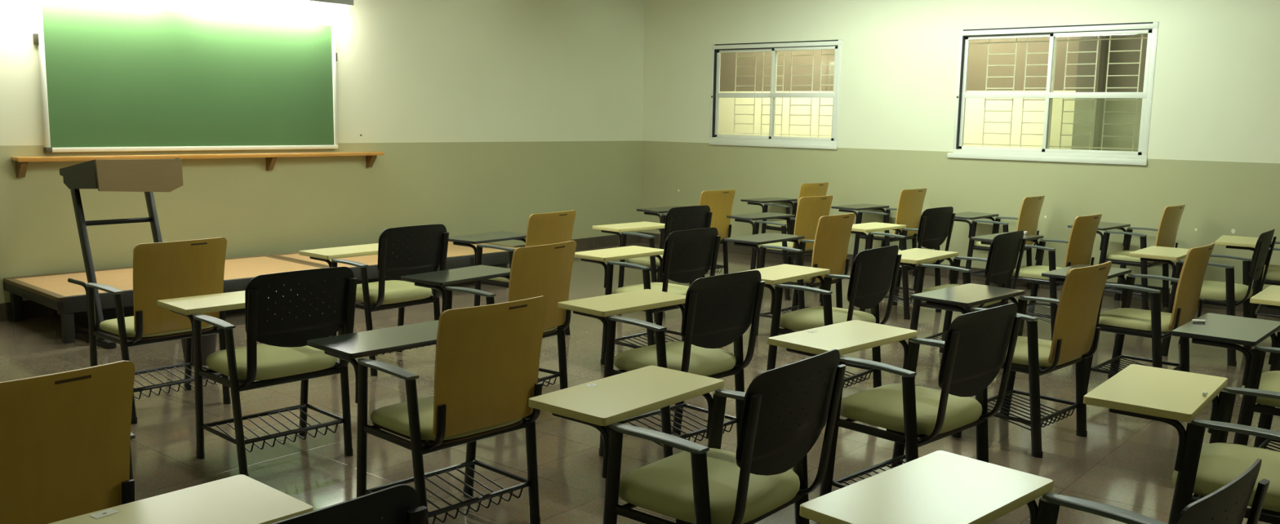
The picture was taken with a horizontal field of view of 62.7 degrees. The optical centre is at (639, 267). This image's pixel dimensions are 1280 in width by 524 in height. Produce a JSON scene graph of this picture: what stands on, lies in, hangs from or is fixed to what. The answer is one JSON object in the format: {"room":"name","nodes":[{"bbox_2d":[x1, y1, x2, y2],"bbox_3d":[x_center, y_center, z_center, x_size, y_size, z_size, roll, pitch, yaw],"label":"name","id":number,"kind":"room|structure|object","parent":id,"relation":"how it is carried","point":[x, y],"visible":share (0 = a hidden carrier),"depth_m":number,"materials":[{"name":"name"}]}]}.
{"room":"classroom","nodes":[
{"label":"classroom","id":0,"kind":"room"},
{"bbox_2d":[0,0,644,303],"bbox_3d":[-3.598,-1.333,8.254,0.158,3.150,11.500,8,10,39],"label":"wall","id":1,"kind":"structure","parent":0,"point":[485,116],"depth_m":9.89,"materials":[{"name":"paint"}]},
{"bbox_2d":[54,0,186,11],"bbox_3d":[-3.878,-1.992,7.428,0.330,0.252,1.310,8,10,39],"label":"lamp","id":2,"kind":"object","parent":1,"relation":"attached to","point":[164,5],"visible":1,"depth_m":7.63,"materials":[{"name":"grey"}]},
{"bbox_2d":[32,0,337,152],"bbox_3d":[-3.435,-1.527,8.267,0.049,1.204,2.454,8,10,39],"label":"chalkboard","id":3,"kind":"object","parent":1,"relation":"attached to","point":[113,78],"visible":0.9,"depth_m":8.12,"materials":[{"name":"green metal"}]},
{"bbox_2d":[10,151,384,177],"bbox_3d":[-3.349,-0.841,8.422,0.129,0.144,3.050,8,10,39],"label":"shelf","id":4,"kind":"object","parent":1,"relation":"attached to","point":[21,162],"visible":0.97,"depth_m":8.19,"materials":[{"name":"brown wood"}]},
{"bbox_2d":[194,0,353,26],"bbox_3d":[-2.981,-2.129,8.501,0.330,0.252,1.340,8,10,39],"label":"lamp","id":5,"kind":"object","parent":1,"relation":"attached to","point":[325,12],"visible":1,"depth_m":8.46,"materials":[{"name":"grey"}]},
{"bbox_2d":[302,0,353,6],"bbox_3d":[-2.980,-2.214,8.489,0.330,0.080,1.340,8,10,39],"label":"hood","id":6,"kind":"object","parent":5,"relation":"attached to","point":[309,2],"depth_m":8.73,"materials":[{"name":"grey"}]},
{"bbox_2d":[0,231,640,320],"bbox_3d":[-3.569,0.173,8.414,0.012,0.124,11.188,8,10,39],"label":"baseboard","id":7,"kind":"structure","parent":1,"relation":"attached to","point":[31,308],"depth_m":11.14,"materials":[{"name":"stone"}]},
{"bbox_2d":[0,242,1279,523],"bbox_3d":[0.352,0.812,5.224,10.500,0.100,11.500,8,10,39],"label":"floor","id":8,"kind":"structure","parent":0,"point":[1126,462],"depth_m":5.07,"materials":[{"name":"tile"}]},
{"bbox_2d":[0,360,135,523],"bbox_3d":[-1.693,0.643,2.741,0.766,0.868,0.588,8,10,39],"label":"chair","id":9,"kind":"object","parent":8,"relation":"on","point":[65,437],"visible":0.92,"depth_m":2.54,"materials":[{"name":"brown wood"}]},
{"bbox_2d":[59,158,182,348],"bbox_3d":[-3.344,-0.129,6.833,0.550,1.176,0.551,8,10,39],"label":"lectern","id":10,"kind":"object","parent":8,"relation":"on","point":[148,176],"visible":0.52,"depth_m":6.63,"materials":[{"name":"black metal"}]},
{"bbox_2d":[67,237,231,423],"bbox_3d":[-2.449,0.265,5.291,0.695,0.868,0.570,8,10,39],"label":"chair","id":11,"kind":"object","parent":8,"relation":"on","point":[166,270],"visible":0.8,"depth_m":5.07,"materials":[{"name":"brown wood"}]},
{"bbox_2d":[3,254,327,343],"bbox_3d":[-3.386,0.190,7.692,1.070,0.302,1.960,8,11,42],"label":"platform","id":12,"kind":"object","parent":8,"relation":"on","point":[68,300],"visible":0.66,"depth_m":7.25,"materials":[{"name":"wood"}]},
{"bbox_2d":[181,333,217,365],"bbox_3d":[-2.609,0.404,6.207,0.252,0.325,0.252,8,10,39],"label":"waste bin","id":13,"kind":"object","parent":8,"relation":"on","point":[208,341],"visible":0.09,"depth_m":6.16,"materials":[{"name":"plastic"}]},
{"bbox_2d":[47,474,427,523],"bbox_3d":[-0.823,0.774,1.977,0.764,0.855,0.588,8,11,40],"label":"chair","id":14,"kind":"object","parent":8,"relation":"on","point":[240,499],"visible":1,"depth_m":2.15,"materials":[{"name":"plastic"}]},
{"bbox_2d":[156,266,357,476],"bbox_3d":[-1.636,0.390,4.563,0.764,0.855,0.588,9,11,43],"label":"chair","id":15,"kind":"object","parent":8,"relation":"on","point":[283,356],"visible":0.97,"depth_m":4.36,"materials":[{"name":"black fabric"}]},
{"bbox_2d":[298,224,448,376],"bbox_3d":[-1.574,0.142,6.311,0.764,0.855,0.588,8,11,39],"label":"chair","id":16,"kind":"object","parent":8,"relation":"on","point":[401,251],"visible":0.75,"depth_m":6.08,"materials":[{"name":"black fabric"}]},
{"bbox_2d":[269,241,518,287],"bbox_3d":[-2.039,0.011,9.117,1.070,0.302,1.950,8,11,42],"label":"platform","id":17,"kind":"object","parent":8,"relation":"on","point":[458,256],"visible":0.1,"depth_m":8.86,"materials":[{"name":"wood"}]},
{"bbox_2d":[306,295,548,523],"bbox_3d":[-0.744,0.506,3.817,0.766,0.868,0.588,9,11,43],"label":"chair","id":18,"kind":"object","parent":8,"relation":"on","point":[487,357],"visible":1,"depth_m":3.61,"materials":[{"name":"brown wood"}]},
{"bbox_2d":[400,240,576,389],"bbox_3d":[-0.751,0.278,5.419,0.766,0.868,0.588,7,10,36],"label":"chair","id":19,"kind":"object","parent":8,"relation":"on","point":[545,270],"visible":0.58,"depth_m":5.27,"materials":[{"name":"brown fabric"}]},
{"bbox_2d":[448,210,576,335],"bbox_3d":[-0.859,0.030,7.139,0.766,0.868,0.588,7,10,36],"label":"chair","id":20,"kind":"object","parent":8,"relation":"on","point":[543,228],"visible":0.43,"depth_m":6.94,"materials":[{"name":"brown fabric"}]},
{"bbox_2d":[573,227,720,364],"bbox_3d":[0.041,0.156,6.420,0.764,0.855,0.588,8,11,41],"label":"chair","id":21,"kind":"object","parent":8,"relation":"on","point":[688,255],"visible":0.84,"depth_m":6.23,"materials":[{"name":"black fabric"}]},
{"bbox_2d":[592,205,712,322],"bbox_3d":[0.104,-0.072,8.026,0.764,0.855,0.588,9,11,44],"label":"chair","id":22,"kind":"object","parent":8,"relation":"on","point":[693,217],"visible":0.47,"depth_m":7.79,"materials":[{"name":"black plastic"}]},
{"bbox_2d":[557,270,764,457],"bbox_3d":[0.101,0.404,4.686,0.764,0.855,0.588,9,11,44],"label":"chair","id":23,"kind":"object","parent":8,"relation":"on","point":[717,313],"visible":0.94,"depth_m":4.52,"materials":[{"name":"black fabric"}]},
{"bbox_2d":[636,189,735,284],"bbox_3d":[0.438,-0.297,9.598,0.766,0.868,0.588,9,11,44],"label":"chair","id":24,"kind":"object","parent":8,"relation":"on","point":[720,202],"visible":0.35,"depth_m":9.43,"materials":[{"name":"brown wood"}]},
{"bbox_2d":[528,349,846,523],"bbox_3d":[0.144,0.629,3.113,0.764,0.855,0.588,8,10,39],"label":"chair","id":25,"kind":"object","parent":8,"relation":"on","point":[786,409],"visible":1,"depth_m":2.94,"materials":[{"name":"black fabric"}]},
{"bbox_2d":[726,195,832,300],"bbox_3d":[1.222,-0.209,9.081,0.588,0.868,0.766,-7,11,-44],"label":"chair","id":26,"kind":"object","parent":8,"relation":"on","point":[810,210],"visible":0.57,"depth_m":8.82,"materials":[{"name":"brown wood"}]},
{"bbox_2d":[740,182,828,265],"bbox_3d":[1.524,-0.471,10.956,0.588,0.868,0.766,-7,11,-44],"label":"chair","id":27,"kind":"object","parent":8,"relation":"on","point":[815,189],"visible":0.34,"depth_m":10.78,"materials":[{"name":"brown wood"}]},
{"bbox_2d":[724,213,855,335],"bbox_3d":[1.061,0.033,7.366,0.766,0.868,0.588,8,11,40],"label":"chair","id":28,"kind":"object","parent":8,"relation":"on","point":[833,233],"visible":0.64,"depth_m":7.17,"materials":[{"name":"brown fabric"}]},
{"bbox_2d":[737,244,902,387],"bbox_3d":[0.942,0.279,5.672,0.764,0.855,0.588,8,11,39],"label":"chair","id":29,"kind":"object","parent":8,"relation":"on","point":[873,271],"visible":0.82,"depth_m":5.51,"materials":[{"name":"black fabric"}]},
{"bbox_2d":[831,188,926,275],"bbox_3d":[2.349,-0.360,10.281,0.766,0.868,0.588,9,11,44],"label":"chair","id":30,"kind":"object","parent":8,"relation":"on","point":[910,203],"visible":0.72,"depth_m":10.07,"materials":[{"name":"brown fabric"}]},
{"bbox_2d":[767,302,1022,496],"bbox_3d":[0.957,0.520,3.984,0.588,0.855,0.764,-7,11,-44],"label":"chair","id":31,"kind":"object","parent":8,"relation":"on","point":[976,344],"visible":0.84,"depth_m":3.81,"materials":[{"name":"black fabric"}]},
{"bbox_2d":[850,206,955,319],"bbox_3d":[2.021,-0.080,8.326,0.764,0.855,0.588,9,11,44],"label":"chair","id":32,"kind":"object","parent":8,"relation":"on","point":[935,224],"visible":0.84,"depth_m":8.11,"materials":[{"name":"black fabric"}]},
{"bbox_2d":[897,230,1026,352],"bbox_3d":[1.931,0.169,6.566,0.764,0.855,0.588,8,11,40],"label":"chair","id":33,"kind":"object","parent":8,"relation":"on","point":[1004,249],"visible":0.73,"depth_m":6.41,"materials":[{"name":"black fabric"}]},
{"bbox_2d":[954,195,1044,289],"bbox_3d":[3.204,-0.238,9.535,0.766,0.868,0.588,8,11,41],"label":"chair","id":34,"kind":"object","parent":8,"relation":"on","point":[1031,206],"visible":0.6,"depth_m":9.38,"materials":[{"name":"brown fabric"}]},
{"bbox_2d":[911,261,1111,457],"bbox_3d":[1.784,0.376,5.053,0.588,0.868,0.766,-7,11,-44],"label":"chair","id":35,"kind":"object","parent":8,"relation":"on","point":[1082,292],"visible":0.9,"depth_m":4.84,"materials":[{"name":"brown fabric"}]},
{"bbox_2d":[799,450,1270,523],"bbox_3d":[0.815,0.766,2.240,0.588,0.855,0.764,-7,11,-44],"label":"chair","id":36,"kind":"object","parent":8,"relation":"on","point":[938,486],"visible":1,"depth_m":2.33,"materials":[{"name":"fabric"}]},
{"bbox_2d":[970,213,1102,337],"bbox_3d":[2.902,0.019,7.697,0.766,0.868,0.588,9,11,44],"label":"chair","id":37,"kind":"object","parent":8,"relation":"on","point":[1081,241],"visible":0.67,"depth_m":7.46,"materials":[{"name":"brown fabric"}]},
{"bbox_2d":[1067,204,1185,310],"bbox_3d":[4.053,-0.112,8.761,0.766,0.868,0.588,9,11,44],"label":"chair","id":38,"kind":"object","parent":8,"relation":"on","point":[1171,218],"visible":0.69,"depth_m":8.58,"materials":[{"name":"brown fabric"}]},
{"bbox_2d":[1041,242,1214,394],"bbox_3d":[2.738,0.271,5.909,0.766,0.868,0.588,8,11,42],"label":"chair","id":39,"kind":"object","parent":8,"relation":"on","point":[1155,324],"visible":0.73,"depth_m":5.72,"materials":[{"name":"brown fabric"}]},
{"bbox_2d":[1083,364,1279,523],"bbox_3d":[1.843,0.638,3.264,0.764,0.855,0.588,7,10,38],"label":"chair","id":40,"kind":"object","parent":8,"relation":"on","point":[1167,396],"visible":0.95,"depth_m":3.19,"materials":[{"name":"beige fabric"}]},
{"bbox_2d":[1128,228,1276,366],"bbox_3d":[3.702,0.146,6.949,0.764,0.855,0.588,8,11,40],"label":"chair","id":41,"kind":"object","parent":8,"relation":"on","point":[1230,295],"visible":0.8,"depth_m":6.77,"materials":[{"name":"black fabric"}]},
{"bbox_2d":[1171,312,1279,451],"bbox_3d":[2.656,0.504,4.309,0.764,0.855,0.588,8,11,40],"label":"chair","id":42,"kind":"object","parent":8,"relation":"on","point":[1222,331],"visible":0.83,"depth_m":4.25,"materials":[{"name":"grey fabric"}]},
{"bbox_2d":[1191,319,1205,322],"bbox_3d":[2.394,0.228,4.499,0.052,0.013,0.013,2,8,4],"label":"stick","id":43,"kind":"object","parent":42,"relation":"on","point":[1193,320],"visible":1,"depth_m":4.49,"materials":[{"name":"white"}]},
{"bbox_2d":[1214,235,1279,318],"bbox_3d":[4.711,0.044,7.797,0.764,0.855,0.588,6,10,33],"label":"chair","id":44,"kind":"object","parent":8,"relation":"on","point":[1273,276],"visible":0.48,"depth_m":7.68,"materials":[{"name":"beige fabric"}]},
{"bbox_2d":[1249,285,1279,309],"bbox_3d":[3.481,0.394,5.188,0.764,0.855,0.588,8,10,39],"label":"chair","id":45,"kind":"object","parent":8,"relation":"on","point":[1270,295],"visible":1,"depth_m":5.18,"materials":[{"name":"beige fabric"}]},
{"bbox_2d":[718,33,1147,151],"bbox_3d":[4.128,-1.724,11.796,13.200,3.200,0.150,8,10,39],"label":"wall","id":46,"kind":"structure","parent":0,"point":[978,53],"depth_m":11.77,"materials":[{"name":"paint"}]},
{"bbox_2d":[1071,35,1106,150],"bbox_3d":[4.729,-1.614,11.104,0.220,3.200,0.160,8,10,39],"label":"trim","id":47,"kind":"structure","parent":46,"relation":"attached to","point":[1084,46],"depth_m":11.01,"materials":[{"name":"paint"}]},
{"bbox_2d":[640,0,1279,290],"bbox_3d":[4.004,-1.349,9.326,10.200,3.150,0.152,8,10,39],"label":"wall","id":48,"kind":"structure","parent":0,"point":[1214,147],"depth_m":10.05,"materials":[{"name":"paint"}]},
{"bbox_2d":[708,40,842,149],"bbox_3d":[1.468,-1.869,11.362,1.634,1.115,0.163,8,10,39],"label":"window","id":49,"kind":"structure","parent":48,"relation":"in","point":[715,139],"depth_m":11.33,"materials":[{"name":"white metal"}]},
{"bbox_2d":[640,231,1279,315],"bbox_3d":[3.926,0.157,9.479,10.200,0.124,0.012,8,10,39],"label":"baseboard","id":50,"kind":"structure","parent":48,"relation":"attached to","point":[731,248],"depth_m":10.26,"materials":[{"name":"stone"}]},
{"bbox_2d":[946,22,1159,165],"bbox_3d":[3.709,-1.572,9.525,1.789,1.205,0.163,8,10,39],"label":"window","id":51,"kind":"structure","parent":48,"relation":"in","point":[1045,153],"depth_m":9.46,"materials":[{"name":"white metal"}]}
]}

